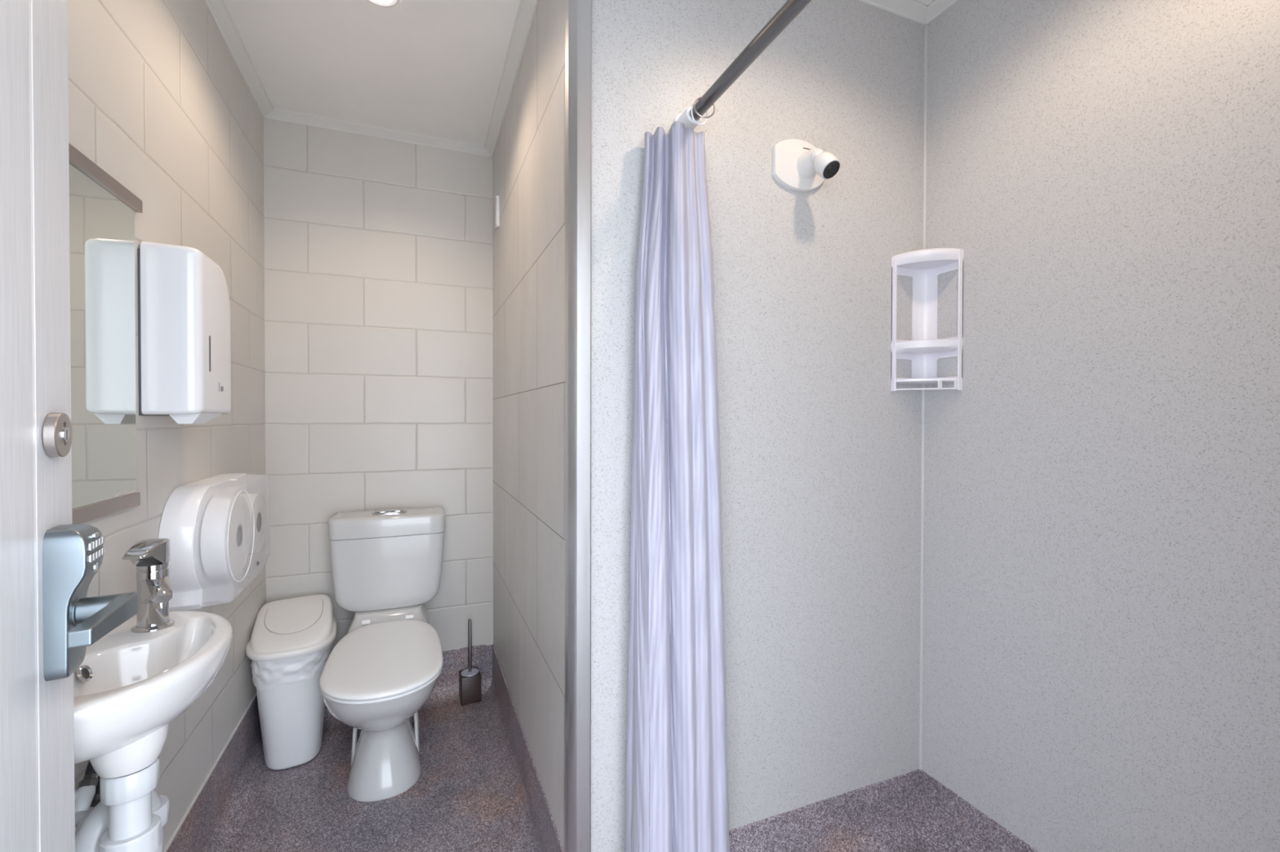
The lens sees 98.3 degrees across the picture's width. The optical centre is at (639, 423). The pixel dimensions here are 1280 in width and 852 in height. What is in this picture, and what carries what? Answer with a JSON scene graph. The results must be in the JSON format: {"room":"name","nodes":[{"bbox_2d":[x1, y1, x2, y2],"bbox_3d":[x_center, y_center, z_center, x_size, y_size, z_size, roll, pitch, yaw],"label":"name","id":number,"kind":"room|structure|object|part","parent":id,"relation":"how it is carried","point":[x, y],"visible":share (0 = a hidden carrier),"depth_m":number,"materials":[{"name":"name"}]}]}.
{"room":"public restroom","nodes":[
{"label":"public restroom","id":0,"kind":"room"},
{"bbox_2d":[67,0,266,850],"bbox_3d":[-1.056,0.007,1.012,0.110,2.400,2.628,0,1,-22],"label":"wall","id":1,"kind":"structure","parent":0,"point":[159,101],"depth_m":1.42,"materials":[{"name":"white tile"}]},
{"bbox_2d":[75,775,100,835],"bbox_3d":[-0.955,0.600,0.987,0.044,0.178,0.154,0,1,-14],"label":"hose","id":2,"kind":"object","parent":1,"relation":"attached to","point":[79,819],"visible":0.12,"depth_m":0.93,"materials":[{"name":"grey plastic"}]},
{"bbox_2d":[68,142,142,524],"bbox_3d":[-0.972,-0.148,0.965,0.011,0.640,0.440,0,1,-22],"label":"wall mirror","id":3,"kind":"object","parent":1,"relation":"attached to","point":[102,219],"visible":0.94,"depth_m":1.02,"materials":[{"name":"clear glass"}]},
{"bbox_3d":[-0.972,-0.455,0.962,0.011,0.026,0.440,0,1,-22],"label":"rail","id":4,"kind":"part","parent":3,"relation":"part of","materials":[{"name":"grey mirror"}]},
{"bbox_3d":[-0.969,0.158,0.959,0.011,0.027,0.420,0,1,-22],"label":"rail","id":5,"kind":"part","parent":3,"relation":"part of","materials":[{"name":"grey mirror"}]},
{"bbox_2d":[73,610,232,778],"bbox_3d":[-0.846,0.462,0.947,0.228,0.156,0.446,0,1,-22],"label":"basin","id":6,"kind":"object","parent":1,"relation":"attached to","point":[129,687],"visible":0.81,"depth_m":0.89,"materials":[{"name":"white ceramic"}]},
{"bbox_2d":[74,760,98,814],"bbox_3d":[-0.950,0.578,0.956,0.043,0.135,0.120,0,1,-22],"label":"pipe","id":7,"kind":"object","parent":6,"relation":"attached to","point":[84,795],"visible":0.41,"depth_m":0.92,"materials":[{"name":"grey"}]},
{"bbox_2d":[75,755,169,851],"bbox_3d":[-0.889,0.825,0.946,0.145,0.575,0.253,0,1,-30],"label":"pipe","id":8,"kind":"object","parent":6,"relation":"attached to","point":[130,815],"visible":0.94,"depth_m":0.87,"materials":[{"name":"white"}]},
{"bbox_2d":[121,537,174,633],"bbox_3d":[-0.909,0.301,1.026,0.069,0.164,0.102,0,1,-38],"label":"mixer tap","id":9,"kind":"object","parent":6,"relation":"on","point":[151,557],"visible":1,"depth_m":1.02,"materials":[{"name":"silver metal"}]},
{"bbox_3d":[-0.911,0.241,1.025,0.049,0.044,0.092,0,1,-22],"label":"lever","id":10,"kind":"part","parent":9,"relation":"part of","materials":[{"name":"silver metal"}]},
{"bbox_3d":[-0.891,0.313,1.022,0.070,0.060,0.040,1,1,38],"label":"spout","id":11,"kind":"part","parent":9,"relation":"part of","materials":[{"name":"silver metal"}]},
{"bbox_2d":[137,241,231,423],"bbox_3d":[-1.058,-0.197,1.304,0.106,0.391,0.245,0,1,-22],"label":"paper towel dispenser","id":12,"kind":"object","parent":1,"relation":"attached to","point":[184,335],"visible":1,"depth_m":1.20,"materials":[{"name":"white plastic"}]},
{"bbox_3d":[-1.105,-0.196,1.285,0.004,0.353,0.245,0,1,-22],"label":"plate","id":13,"kind":"part","parent":12,"relation":"part of","materials":[{"name":"grey plastic"}]},
{"bbox_2d":[163,693,257,851],"bbox_3d":[-1.003,0.994,1.040,0.005,0.006,2.418,0,1,-22],"label":"trim","id":14,"kind":"structure","parent":1,"relation":"attached to","point":[188,810],"depth_m":1.53,"materials":[{"name":"white paint"}]},
{"bbox_2d":[158,473,266,611],"bbox_3d":[-1.116,0.299,1.483,0.128,0.301,0.441,0,1,-22],"label":"dispenser","id":15,"kind":"object","parent":1,"relation":"attached to","point":[212,525],"visible":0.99,"depth_m":1.34,"materials":[{"name":"white plastic"}]},
{"bbox_2d":[166,695,267,851],"bbox_3d":[-0.976,1.101,1.052,0.064,0.212,2.418,0,1,-22],"label":"baseboard","id":16,"kind":"structure","parent":1,"relation":"attached to","point":[216,820],"depth_m":1.67,"materials":[{"name":"vinyl"}]},
{"bbox_2d":[203,0,273,118],"bbox_3d":[-0.982,-1.181,1.024,0.042,0.024,2.418,0,1,-22],"label":"trim","id":17,"kind":"structure","parent":1,"relation":"attached to","point":[218,10],"depth_m":1.77,"materials":[{"name":"white paint"}]},
{"bbox_2d":[263,117,493,651],"bbox_3d":[-1.077,-0.007,2.362,0.862,2.400,0.110,0,1,-22],"label":"wall","id":18,"kind":"structure","parent":0,"point":[379,251],"depth_m":2.30,"materials":[{"name":"white tile"}]},
{"bbox_2d":[264,108,492,157],"bbox_3d":[-1.046,-1.195,2.279,0.862,0.024,0.042,0,1,-22],"label":"trim","id":19,"kind":"structure","parent":18,"relation":"attached to","point":[275,114],"depth_m":2.26,"materials":[{"name":"white paint"}]},
{"bbox_2d":[323,644,492,727],"bbox_3d":[-1.046,1.087,2.293,0.862,0.214,0.064,0,1,-22],"label":"baseboard","id":20,"kind":"structure","parent":18,"relation":"attached to","point":[446,691],"depth_m":2.42,"materials":[{"name":"stone"}]},
{"bbox_2d":[493,0,564,851],"bbox_3d":[-0.410,-0.001,1.914,0.040,2.400,1.439,0,1,-22],"label":"wall partition","id":21,"kind":"structure","parent":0,"point":[529,155],"depth_m":1.61,"materials":[{"name":"tile"}]},
{"bbox_2d":[495,195,499,228],"bbox_3d":[-0.588,-0.873,2.281,0.012,0.125,0.040,0,1,-22],"label":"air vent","id":22,"kind":"object","parent":21,"relation":"in","point":[497,197],"visible":1,"depth_m":2.26,"materials":[{"name":"white plastic"}]},
{"bbox_2d":[484,0,538,157],"bbox_3d":[-0.425,-1.189,1.834,0.042,0.024,1.331,0,1,-22],"label":"trim","id":23,"kind":"structure","parent":21,"relation":"attached to","point":[526,9],"depth_m":1.84,"materials":[{"name":"white paint"}]},
{"bbox_2d":[480,644,564,851],"bbox_3d":[-0.440,1.093,1.855,0.064,0.214,1.331,0,1,-22],"label":"baseboard","id":24,"kind":"structure","parent":21,"relation":"attached to","point":[532,828],"depth_m":1.78,"materials":[{"name":"stone"}]},
{"bbox_2d":[564,0,591,851],"bbox_3d":[-0.140,0.006,1.252,0.048,2.400,0.048,0,1,-22],"label":"trim","id":25,"kind":"structure","parent":21,"relation":"attached to","point":[578,13],"depth_m":1.23,"materials":[{"name":"silver metal"}]},
{"bbox_2d":[223,0,931,146],"bbox_3d":[-0.107,-1.245,1.382,2.160,0.100,2.630,0,1,-22],"label":"ceiling","id":26,"kind":"structure","parent":0,"point":[429,68],"depth_m":1.82,"materials":[{"name":"paint"}]},
{"bbox_2d":[366,0,400,7],"bbox_3d":[-0.722,-1.193,1.528,0.116,0.008,0.116,0,1,-22],"label":"recessed light","id":27,"kind":"object","parent":26,"relation":"in","point":[384,3],"visible":1,"depth_m":1.57,"materials":[{"name":"white plastic"}]},
{"bbox_2d":[232,702,925,851],"bbox_3d":[-0.112,1.255,1.409,2.160,0.100,2.630,0,1,-22],"label":"floor","id":28,"kind":"structure","parent":0,"point":[455,804],"depth_m":1.75,"materials":[{"name":"stone"}]},
{"bbox_2d":[245,594,337,770],"bbox_3d":[-1.261,0.933,2.012,0.286,0.521,0.355,0,1,-22],"label":"bin","id":29,"kind":"object","parent":28,"relation":"on","point":[290,646],"visible":0.98,"depth_m":1.91,"materials":[{"name":"white plastic"}]},
{"bbox_3d":[-1.260,0.718,2.009,0.265,0.091,0.337,0,1,-22],"label":"dome lid","id":30,"kind":"part","parent":29,"relation":"part of","materials":[{"name":"white plastic"}]},
{"bbox_2d":[319,506,445,802],"bbox_3d":[-0.888,0.773,1.934,0.418,0.849,0.821,0,1,-22],"label":"toilet","id":31,"kind":"object","parent":28,"relation":"on","point":[386,565],"visible":1,"depth_m":1.91,"materials":[{"name":"white ceramic"}]},
{"bbox_3d":[-0.838,0.774,1.827,0.344,0.019,0.580,0,1,-22],"label":"seat","id":32,"kind":"part","parent":31,"relation":"part of","materials":[{"name":"white plastic"}]},
{"bbox_3d":[-0.838,0.758,1.826,0.348,0.025,0.584,0,1,-22],"label":"lid","id":33,"kind":"part","parent":31,"relation":"part of","materials":[{"name":"white plastic"}]},
{"bbox_3d":[-1.006,0.397,2.224,0.418,0.080,0.188,0,1,-22],"label":"cistern lid","id":34,"kind":"part","parent":31,"relation":"part of","materials":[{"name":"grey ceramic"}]},
{"bbox_2d":[347,603,429,633],"bbox_3d":[-0.991,0.780,2.189,0.300,0.110,0.215,0,1,-22],"label":"toilet seat hinge","id":35,"kind":"object","parent":31,"relation":"attached to","point":[362,617],"depth_m":2.13,"materials":[{"name":"white plastic"}]},
{"bbox_3d":[-1.002,0.354,2.215,0.128,0.008,0.052,0,1,-22],"label":"flush plate","id":36,"kind":"part","parent":31,"relation":"part of","materials":[{"name":"silver metal"}]},
{"bbox_2d":[458,619,480,706],"bbox_3d":[-0.733,1.018,2.388,0.082,0.346,0.082,0,1,-25],"label":"toilet brush","id":37,"kind":"object","parent":28,"relation":"on","point":[469,679],"visible":1,"depth_m":2.36,"materials":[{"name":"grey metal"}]},
{"bbox_3d":[-0.733,0.958,2.387,0.013,0.226,0.013,0,1,-22],"label":"handle","id":38,"kind":"part","parent":37,"relation":"part of","materials":[{"name":"grey metal"}]},
{"bbox_2d":[591,0,924,851],"bbox_3d":[0.349,0.005,1.469,1.035,2.400,0.050,0,1,-22],"label":"wall","id":39,"kind":"structure","parent":0,"point":[820,477],"depth_m":1.46,"materials":[{"name":"laminate"}]},
{"bbox_2d":[673,0,811,131],"bbox_3d":[0.310,-0.713,0.832,0.056,0.056,1.087,0,1,-22],"label":"curtain rod","id":40,"kind":"object","parent":39,"relation":"attached to","point":[790,9],"visible":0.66,"depth_m":1.07,"materials":[{"name":"grey metal"}]},
{"bbox_2d":[625,120,729,851],"bbox_3d":[0.082,0.236,1.230,0.235,1.802,0.170,0,1,-22],"label":"shower curtain","id":41,"kind":"object","parent":40,"relation":"hanging from","point":[677,771],"visible":1,"depth_m":1.19,"materials":[{"name":"white fabric"}]},
{"bbox_2d":[690,100,707,124],"bbox_3d":[0.136,-0.710,1.263,0.051,0.050,0.011,0,1,-37],"label":"curtain ring","id":42,"kind":"object","parent":40,"relation":"hanging from","point":[693,118],"visible":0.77,"depth_m":1.26,"materials":[{"name":"white plastic"}]},
{"bbox_2d":[693,96,715,118],"bbox_3d":[0.145,-0.710,1.241,0.051,0.050,0.008,0,1,-11],"label":"curtain ring","id":43,"kind":"object","parent":40,"relation":"hanging from","point":[699,98],"visible":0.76,"depth_m":1.24,"materials":[{"name":"silver metal"}]},
{"bbox_2d":[771,138,839,191],"bbox_3d":[0.443,-0.678,1.402,0.168,0.134,0.130,0,1,-22],"label":"shower","id":44,"kind":"object","parent":39,"relation":"attached to","point":[797,165],"visible":1,"depth_m":1.43,"materials":[{"name":"white plastic"}]},
{"bbox_3d":[0.447,-0.680,1.431,0.068,0.068,0.061,0,1,-22],"label":"arm","id":45,"kind":"part","parent":44,"relation":"part of","materials":[{"name":"white plastic"}]},
{"bbox_2d":[728,768,922,851],"bbox_3d":[0.371,1.118,1.430,1.028,0.176,0.064,0,1,-22],"label":"baseboard","id":46,"kind":"structure","parent":39,"relation":"attached to","point":[882,816],"depth_m":1.54,"materials":[{"name":"stone"}]},
{"bbox_2d":[857,0,928,24],"bbox_3d":[0.372,-1.183,1.415,1.028,0.024,0.042,0,1,-22],"label":"trim","id":47,"kind":"structure","parent":39,"relation":"attached to","point":[916,11],"depth_m":1.57,"materials":[{"name":"white paint"}]},
{"bbox_2d":[919,24,927,769],"bbox_3d":[0.837,-0.069,1.636,0.005,2.206,0.005,0,1,-22],"label":"trim","id":48,"kind":"structure","parent":39,"relation":"attached to","point":[926,25],"depth_m":1.64,"materials":[{"name":"grey"}]},
{"bbox_2d":[890,248,964,391],"bbox_3d":[0.803,-0.288,1.553,0.129,0.390,0.129,0,1,-22],"label":"shower caddy","id":49,"kind":"object","parent":39,"relation":"attached to","point":[924,267],"visible":1,"depth_m":1.58,"materials":[{"name":"white plastic"}]},
{"bbox_3d":[0.726,-0.281,1.582,0.005,0.374,0.016,0,1,-22],"label":"edge rail","id":50,"kind":"part","parent":49,"relation":"part of","materials":[{"name":"white plastic"}]},
{"bbox_3d":[0.762,-0.288,1.603,0.088,0.325,0.004,0,1,-22],"label":"frame","id":51,"kind":"part","parent":49,"relation":"part of","materials":[{"name":"white plastic"}]},
{"bbox_2d":[890,339,963,354],"bbox_3d":[0.803,-0.218,1.553,0.128,0.030,0.128,0,1,-22],"label":"shelf","id":52,"kind":"object","parent":49,"relation":"attached to","point":[897,346],"depth_m":1.54,"materials":[{"name":"white plastic"}]},
{"bbox_2d":[896,377,957,383],"bbox_3d":[0.803,-0.122,1.556,0.126,0.010,0.126,0,1,-22],"label":"shelf","id":53,"kind":"object","parent":49,"relation":"attached to","point":[900,380],"depth_m":1.55,"materials":[{"name":"white plastic"}]},
{"bbox_2d":[891,248,964,269],"bbox_3d":[0.803,-0.467,1.550,0.128,0.033,0.128,0,1,-22],"label":"shelf","id":54,"kind":"object","parent":49,"relation":"attached to","point":[933,258],"depth_m":1.54,"materials":[{"name":"white plastic"}]},
{"bbox_3d":[0.868,-0.287,1.558,0.004,0.325,0.088,0,1,-22],"label":"frame","id":55,"kind":"part","parent":49,"relation":"part of","materials":[{"name":"white plastic"}]},
{"bbox_3d":[0.878,-0.286,1.517,0.016,0.386,0.005,0,1,-22],"label":"edge rail","id":56,"kind":"part","parent":49,"relation":"part of","materials":[{"name":"white plastic"}]},
{"bbox_2d":[921,0,1279,851],"bbox_3d":[1.097,0.010,1.131,0.100,2.400,1.237,0,1,-22],"label":"wall","id":57,"kind":"structure","parent":0,"point":[1101,638],"depth_m":1.20,"materials":[{"name":"laminate"}]},
{"bbox_2d":[926,0,958,23],"bbox_3d":[1.025,-1.178,1.115,0.042,0.024,1.087,0,1,-22],"label":"trim","id":58,"kind":"structure","parent":57,"relation":"attached to","point":[935,7],"depth_m":1.57,"materials":[{"name":"white paint"}]},
{"bbox_2d":[920,769,1038,851],"bbox_3d":[1.010,1.122,1.136,0.064,0.175,1.087,0,1,-22],"label":"baseboard","id":59,"kind":"structure","parent":57,"relation":"attached to","point":[948,823],"depth_m":1.54,"materials":[{"name":"stone"}]},
{"bbox_3d":[0.366,0.018,0.223,1.937,2.400,0.100,0,1,-22],"label":"wall","id":60,"kind":"structure","parent":0,"visible":0},
{"bbox_2d":[0,0,75,851],"bbox_3d":[-0.540,0.194,0.352,0.037,2.018,0.810,0,1,-30],"label":"door","id":61,"kind":"structure","parent":60,"relation":"in","point":[37,800],"depth_m":0.61,"materials":[{"name":"white wood"}]},
{"bbox_2d":[41,413,72,457],"bbox_3d":[-0.690,0.013,0.657,0.013,0.053,0.053,0,1,-30],"label":"lock","id":62,"kind":"object","parent":61,"relation":"attached to","point":[56,430],"visible":1,"depth_m":0.64,"materials":[{"name":"silver metal"}]},
{"bbox_2d":[42,524,138,681],"bbox_3d":[-0.643,0.211,0.641,0.076,0.174,0.148,0,1,-30],"label":"keypad lock","id":63,"kind":"object","parent":61,"relation":"attached to","point":[73,554],"visible":1,"depth_m":0.64,"materials":[{"name":"grey metal"}]},
{"bbox_3d":[-0.621,0.227,0.646,0.028,0.027,0.135,0,1,-28],"label":"lever blade","id":64,"kind":"part","parent":63,"relation":"part of","materials":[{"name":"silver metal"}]},
{"bbox_3d":[-0.658,0.226,0.681,0.052,0.035,0.035,0,1,-30],"label":"lever handle","id":65,"kind":"part","parent":63,"relation":"part of","materials":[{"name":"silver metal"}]}
]}

